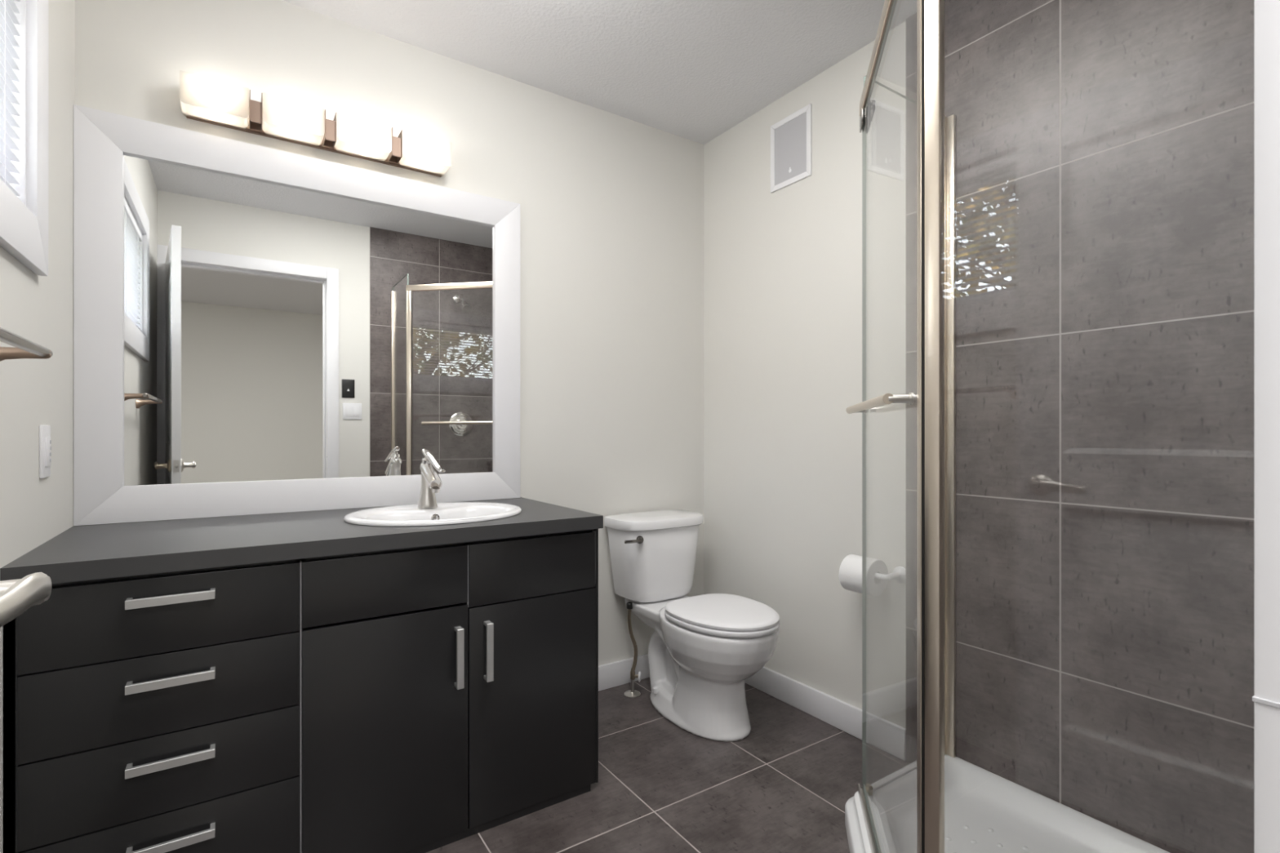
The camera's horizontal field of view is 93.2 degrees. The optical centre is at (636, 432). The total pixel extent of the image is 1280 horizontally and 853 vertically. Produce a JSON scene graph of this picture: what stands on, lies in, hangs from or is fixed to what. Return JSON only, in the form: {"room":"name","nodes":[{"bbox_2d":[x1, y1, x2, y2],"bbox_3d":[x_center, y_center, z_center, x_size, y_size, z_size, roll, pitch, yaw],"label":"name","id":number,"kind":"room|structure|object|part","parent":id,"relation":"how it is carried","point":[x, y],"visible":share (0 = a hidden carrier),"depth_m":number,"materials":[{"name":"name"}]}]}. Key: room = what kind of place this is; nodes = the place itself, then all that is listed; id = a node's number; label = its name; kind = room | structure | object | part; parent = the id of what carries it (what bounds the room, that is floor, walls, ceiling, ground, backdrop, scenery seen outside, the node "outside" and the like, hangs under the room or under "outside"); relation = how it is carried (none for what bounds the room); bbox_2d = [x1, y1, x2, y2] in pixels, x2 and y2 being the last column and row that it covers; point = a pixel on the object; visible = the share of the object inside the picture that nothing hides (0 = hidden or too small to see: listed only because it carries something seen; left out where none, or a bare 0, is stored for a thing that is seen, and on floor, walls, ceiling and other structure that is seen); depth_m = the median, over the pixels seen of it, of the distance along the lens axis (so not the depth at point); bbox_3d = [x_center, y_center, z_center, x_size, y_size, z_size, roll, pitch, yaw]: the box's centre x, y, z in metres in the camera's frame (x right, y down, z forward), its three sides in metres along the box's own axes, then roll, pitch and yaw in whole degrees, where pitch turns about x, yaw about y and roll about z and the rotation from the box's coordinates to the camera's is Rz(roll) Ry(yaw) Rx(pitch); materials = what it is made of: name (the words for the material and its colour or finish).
{"room":"bathroom","nodes":[
{"label":"bathroom","id":0,"kind":"room"},
{"bbox_2d":[0,0,75,852],"bbox_3d":[-0.960,-0.141,0.660,0.150,2.440,2.247,0,0,-34],"label":"wall","id":1,"kind":"structure","parent":0,"point":[34,510],"depth_m":1.41,"materials":[{"name":"white paint"}]},
{"bbox_2d":[0,0,48,276],"bbox_3d":[-1.040,-0.681,0.805,0.159,0.676,1.157,0,0,-34],"label":"window","id":2,"kind":"structure","parent":1,"relation":"in","point":[24,219],"depth_m":1.25,"materials":[{"name":"white paint"}]},
{"bbox_2d":[0,0,20,196],"bbox_3d":[-1.003,-0.687,0.830,0.035,0.468,0.953,0,0,-34],"label":"window blind","id":3,"kind":"object","parent":2,"relation":"attached to","point":[8,18],"visible":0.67,"depth_m":1.18,"materials":[{"name":"white plastic"}]},
{"bbox_3d":[-1.207,-0.682,1.137,0.031,0.434,0.001,0,0,-34],"label":"ladder cord","id":4,"kind":"part","parent":3,"relation":"part of","materials":[{"name":"white fabric"}]},
{"bbox_2d":[0,327,53,361],"bbox_3d":[-0.938,-0.129,0.827,0.106,0.044,0.567,0,0,-34],"label":"towel bar","id":5,"kind":"object","parent":1,"relation":"attached to","point":[25,348],"visible":1,"depth_m":1.02,"materials":[{"name":"silver metal"}]},
{"bbox_2d":[39,425,51,478],"bbox_3d":[-1.335,0.042,1.368,0.011,0.118,0.070,0,0,-34],"label":"switch","id":6,"kind":"object","parent":1,"relation":"attached to","point":[45,441],"visible":1,"depth_m":1.35,"materials":[{"name":"white plastic"}]},
{"bbox_3d":[-1.333,0.042,1.369,0.006,0.067,0.032,0,0,-34],"label":"switch panel","id":7,"kind":"part","parent":6,"relation":"part of","materials":[{"name":"white plastic"}]},
{"bbox_2d":[75,0,703,665],"bbox_3d":[-0.647,-0.141,2.290,2.477,2.440,0.120,0,0,-34],"label":"wall","id":8,"kind":"structure","parent":0,"point":[611,205],"depth_m":2.42,"materials":[{"name":"white paint"}]},
{"bbox_2d":[73,104,519,525],"bbox_3d":[-0.983,-0.315,1.981,1.273,1.128,0.022,0,0,-34],"label":"wall mirror","id":9,"kind":"object","parent":8,"relation":"attached to","point":[258,330],"visible":1,"depth_m":1.89,"materials":[{"name":"white paint"}]},
{"bbox_2d":[123,153,493,485],"bbox_3d":[-0.987,-0.316,1.985,1.076,0.931,0.004,0,0,-34],"label":"mirror glass","id":10,"kind":"object","parent":9,"relation":"attached to","point":[278,331],"depth_m":1.92,"materials":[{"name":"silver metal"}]},
{"bbox_2d":[179,70,451,177],"bbox_3d":[-0.986,-0.965,1.936,0.758,0.092,0.094,0,0,-34],"label":"vanity light","id":11,"kind":"object","parent":8,"relation":"attached to","point":[202,99],"visible":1,"depth_m":1.87,"materials":[{"name":"white glass"}]},
{"bbox_3d":[-1.232,-0.967,1.770,0.163,0.089,0.090,0,0,-34],"label":"lamp shade","id":12,"kind":"part","parent":11,"relation":"part of","materials":[{"name":"white glass"}]},
{"bbox_3d":[-1.067,-0.967,1.880,0.163,0.089,0.090,0,0,-34],"label":"lamp shade","id":13,"kind":"part","parent":11,"relation":"part of","materials":[{"name":"white glass"}]},
{"bbox_3d":[-1.009,-0.922,1.970,0.735,0.003,0.012,0,0,-34],"label":"rail","id":14,"kind":"part","parent":11,"relation":"part of","materials":[{"name":"brown metal"}]},
{"bbox_3d":[-0.902,-0.967,1.990,0.163,0.089,0.090,0,0,-34],"label":"lamp shade","id":15,"kind":"part","parent":11,"relation":"part of","materials":[{"name":"white glass"}]},
{"bbox_3d":[-0.737,-0.967,2.099,0.163,0.089,0.090,0,0,-34],"label":"lamp shade","id":16,"kind":"part","parent":11,"relation":"part of","materials":[{"name":"white glass"}]},
{"bbox_2d":[598,653,649,691],"bbox_3d":[-0.065,1.028,2.596,0.928,0.102,0.015,0,0,-34],"label":"baseboard","id":17,"kind":"structure","parent":8,"relation":"attached to","point":[615,673],"depth_m":2.58,"materials":[{"name":"white paint"}]},
{"bbox_2d":[281,0,916,144],"bbox_3d":[-0.025,-1.411,1.355,2.477,0.100,2.367,0,0,-34],"label":"ceiling","id":18,"kind":"structure","parent":0,"point":[694,70],"depth_m":2.10,"materials":[{"name":"white paint"}]},
{"bbox_2d":[426,677,910,852],"bbox_3d":[-0.025,1.129,1.355,2.477,0.100,2.367,0,0,-34],"label":"floor","id":19,"kind":"structure","parent":0,"point":[786,786],"depth_m":1.83,"materials":[{"name":"tile"}]},
{"bbox_2d":[3,528,598,852],"bbox_3d":[-0.809,0.683,1.723,1.277,0.791,0.642,0,0,-34],"label":"vanity cabinet","id":20,"kind":"object","parent":19,"relation":"on","point":[424,699],"visible":0.98,"depth_m":1.41,"materials":[{"name":"black paint"}]},
{"bbox_3d":[-0.976,0.709,1.274,0.466,0.161,0.018,0,0,-34],"label":"drawer","id":21,"kind":"part","parent":20,"relation":"part of","materials":[{"name":"black paint"}]},
{"bbox_3d":[-0.976,0.542,1.274,0.466,0.166,0.018,0,0,-34],"label":"drawer","id":22,"kind":"part","parent":20,"relation":"part of","materials":[{"name":"black paint"}]},
{"bbox_3d":[-0.976,0.378,1.274,0.466,0.157,0.018,0,0,-34],"label":"drawer","id":23,"kind":"part","parent":20,"relation":"part of","materials":[{"name":"black paint"}]},
{"bbox_3d":[-0.976,0.925,1.274,0.466,0.265,0.018,0,0,-34],"label":"drawer","id":24,"kind":"part","parent":20,"relation":"part of","materials":[{"name":"black paint"}]},
{"bbox_3d":[-0.963,0.679,1.254,0.147,0.018,0.031,0,0,-34],"label":"handle","id":25,"kind":"part","parent":20,"relation":"part of","materials":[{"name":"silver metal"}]},
{"bbox_3d":[-0.963,0.512,1.254,0.147,0.018,0.031,0,0,-34],"label":"handle","id":26,"kind":"part","parent":20,"relation":"part of","materials":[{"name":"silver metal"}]},
{"bbox_3d":[-0.963,0.343,1.254,0.147,0.018,0.031,0,0,-34],"label":"handle","id":27,"kind":"part","parent":20,"relation":"part of","materials":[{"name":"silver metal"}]},
{"bbox_3d":[-0.963,0.848,1.254,0.147,0.018,0.031,0,0,-34],"label":"handle","id":28,"kind":"part","parent":20,"relation":"part of","materials":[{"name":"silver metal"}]},
{"bbox_2d":[0,497,603,583],"bbox_3d":[-0.811,0.269,1.732,1.286,0.038,0.628,0,0,-34],"label":"countertop","id":29,"kind":"structure","parent":20,"relation":"on","point":[112,550],"depth_m":1.46,"materials":[{"name":"grey laminate"}]},
{"bbox_2d":[343,502,521,526],"bbox_3d":[-0.608,0.308,1.844,0.516,0.142,0.444,0,0,-34],"label":"sink basin","id":30,"kind":"object","parent":29,"relation":"in","point":[447,513],"visible":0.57,"depth_m":1.84,"materials":[{"name":"white ceramic"}]},
{"bbox_2d":[417,448,444,508],"bbox_3d":[-0.629,0.143,1.869,0.060,0.187,0.207,0,0,-34],"label":"faucet","id":31,"kind":"object","parent":30,"relation":"on","point":[431,482],"visible":1,"depth_m":1.89,"materials":[{"name":"silver metal"}]},
{"bbox_3d":[-0.644,0.132,1.890,0.043,0.088,0.131,0,0,-34],"label":"spout","id":32,"kind":"part","parent":31,"relation":"part of","materials":[{"name":"silver metal"}]},
{"bbox_3d":[-0.629,0.084,1.869,0.024,0.068,0.207,0,0,-34],"label":"lever","id":33,"kind":"part","parent":31,"relation":"part of","materials":[{"name":"silver metal"}]},
{"bbox_3d":[-0.616,0.758,1.513,0.388,0.598,0.018,0,0,-34],"label":"cabinet door","id":34,"kind":"part","parent":20,"relation":"part of","materials":[{"name":"black paint"}]},
{"bbox_3d":[-0.466,0.588,1.585,0.018,0.155,0.031,0,0,-34],"label":"handle","id":35,"kind":"part","parent":20,"relation":"part of","materials":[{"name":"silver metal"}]},
{"bbox_3d":[-0.400,0.587,1.629,0.018,0.155,0.031,0,0,-34],"label":"handle","id":36,"kind":"part","parent":20,"relation":"part of","materials":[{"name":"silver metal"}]},
{"bbox_3d":[-0.290,0.763,1.730,0.388,0.588,0.018,0,0,-34],"label":"cabinet door","id":37,"kind":"part","parent":20,"relation":"part of","materials":[{"name":"black paint"}]},
{"bbox_2d":[604,509,779,741],"bbox_3d":[0.224,0.712,2.332,0.448,0.733,0.741,0,0,-34],"label":"toilet","id":38,"kind":"object","parent":19,"relation":"on","point":[703,649],"visible":1,"depth_m":2.23,"materials":[{"name":"white ceramic"}]},
{"bbox_2d":[624,601,641,697],"bbox_3d":[-0.016,0.888,2.498,0.072,0.382,0.070,0,0,-34],"label":"water supply line","id":39,"kind":"object","parent":38,"relation":"attached to","point":[632,693],"visible":1,"depth_m":2.49,"materials":[{"name":"silver metal"}]},
{"bbox_3d":[0.013,1.004,2.493,0.010,0.041,0.042,0,0,9],"label":"valve knob","id":40,"kind":"part","parent":39,"relation":"part of","materials":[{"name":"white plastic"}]},
{"bbox_3d":[-0.006,0.424,2.367,0.026,0.032,0.103,0,0,41],"label":"flush lever","id":41,"kind":"part","parent":38,"relation":"part of","materials":[{"name":"silver metal"}]},
{"bbox_3d":[0.087,0.541,2.561,0.394,0.305,0.208,0,0,-34],"label":"tank","id":42,"kind":"part","parent":38,"relation":"part of","materials":[{"name":"white ceramic"}]},
{"bbox_3d":[0.091,0.368,2.554,0.423,0.044,0.224,0,0,-34],"label":"tank lid","id":43,"kind":"part","parent":38,"relation":"part of","materials":[{"name":"white ceramic"}]},
{"bbox_3d":[0.232,0.883,2.336,0.371,0.392,0.726,0,0,-34],"label":"bowl","id":44,"kind":"part","parent":38,"relation":"part of","materials":[{"name":"white ceramic"}]},
{"bbox_3d":[0.322,0.671,2.200,0.366,0.020,0.415,0,0,-34],"label":"seat","id":45,"kind":"part","parent":38,"relation":"part of","materials":[{"name":"white plastic"}]},
{"bbox_3d":[0.322,0.647,2.201,0.364,0.022,0.414,0,0,-34],"label":"lid","id":46,"kind":"part","parent":38,"relation":"part of","materials":[{"name":"white plastic"}]},
{"bbox_2d":[844,754,1169,852],"bbox_3d":[0.791,1.035,1.230,0.998,0.088,0.997,0,0,-34],"label":"shower tray","id":47,"kind":"object","parent":19,"relation":"on","point":[985,811],"visible":0.87,"depth_m":1.60,"materials":[{"name":"white plastic"}]},
{"bbox_2d":[845,0,955,852],"bbox_3d":[0.660,0.006,1.258,0.368,1.970,1.355,0,0,12],"label":"shower enclosure","id":48,"kind":"object","parent":47,"relation":"on","point":[935,131],"visible":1,"depth_m":0.93,"materials":[{"name":"clear glass"}]},
{"bbox_3d":[0.534,-0.888,1.294,0.017,0.034,0.770,0,0,13],"label":"header rail","id":49,"kind":"part","parent":48,"relation":"part of","materials":[{"name":"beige metal"}]},
{"bbox_3d":[0.537,0.049,1.302,0.008,1.831,0.722,0,0,13],"label":"glass door","id":50,"kind":"part","parent":48,"relation":"part of","materials":[{"name":"grey"}]},
{"bbox_3d":[0.786,0.004,1.768,0.386,1.965,0.008,0,0,-34],"label":"glass panel","id":51,"kind":"part","parent":48,"relation":"part of","materials":[{"name":"grey"}]},
{"bbox_2d":[703,0,1253,852],"bbox_3d":[0.986,-0.141,1.955,0.129,2.440,2.247,0,0,-34],"label":"wall","id":52,"kind":"structure","parent":0,"point":[1104,148],"depth_m":1.66,"materials":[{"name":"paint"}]},
{"bbox_2d":[770,103,811,192],"bbox_3d":[0.611,-1.127,2.410,0.008,0.275,0.210,0,0,-34],"label":"air vent","id":53,"kind":"object","parent":52,"relation":"in","point":[791,136],"visible":1,"depth_m":2.41,"materials":[{"name":"white plastic"}]},
{"bbox_3d":[0.612,-1.127,2.411,0.004,0.233,0.168,0,0,-34],"label":"panel","id":54,"kind":"part","parent":53,"relation":"part of","materials":[{"name":"grey"}]},
{"bbox_2d":[745,666,906,760],"bbox_3d":[0.602,1.028,2.417,0.015,0.102,1.022,0,0,-34],"label":"baseboard","id":55,"kind":"structure","parent":52,"relation":"attached to","point":[884,735],"depth_m":2.22,"materials":[{"name":"white paint"}]},
{"bbox_2d":[874,566,906,582],"bbox_3d":[0.804,0.472,2.046,0.091,0.054,0.189,0,0,-34],"label":"toilet paper holder","id":56,"kind":"object","parent":52,"relation":"attached to","point":[899,574],"visible":0.71,"depth_m":1.99,"materials":[{"name":"white plastic"}]},
{"bbox_2d":[838,554,888,595],"bbox_3d":[0.764,0.479,2.041,0.122,0.120,0.108,0,0,-34],"label":"toilet paper roll","id":57,"kind":"object","parent":56,"relation":"on","point":[850,575],"visible":0.94,"depth_m":2.01,"materials":[{"name":"white paper"}]},
{"bbox_3d":[0.775,0.472,2.037,0.033,0.018,0.172,0,0,-34],"label":"arm","id":58,"kind":"part","parent":56,"relation":"part of","materials":[{"name":"white plastic"}]},
{"bbox_3d":[0.850,0.472,1.995,0.070,0.054,0.054,0,0,-34],"label":"wall post","id":59,"kind":"part","parent":56,"relation":"part of","materials":[{"name":"white plastic"}]},
{"bbox_3d":[0.610,-0.141,0.427,2.207,2.440,0.120,0,0,-34],"label":"wall","id":60,"kind":"structure","parent":0,"visible":0},
{"bbox_2d":[0,572,51,626],"bbox_3d":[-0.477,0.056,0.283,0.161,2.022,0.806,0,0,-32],"label":"door handle","id":61,"kind":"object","parent":60,"relation":"in","point":[17,596],"depth_m":0.55,"materials":[{"name":"silver metal"}]},
{"bbox_2d":[1252,0,1279,852],"bbox_3d":[0.067,0.013,0.082,0.919,2.132,0.146,0,0,-34],"label":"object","id":62,"kind":"structure","parent":60,"relation":"attached to","point":[1266,697],"depth_m":0.34,"materials":[{"name":"white paint"}]},
{"bbox_3d":[0.367,0.154,0.338,0.005,0.003,0.032,0,0,-34],"label":"strike plate","id":63,"kind":"part","parent":62,"relation":"part of","materials":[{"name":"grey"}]}
]}

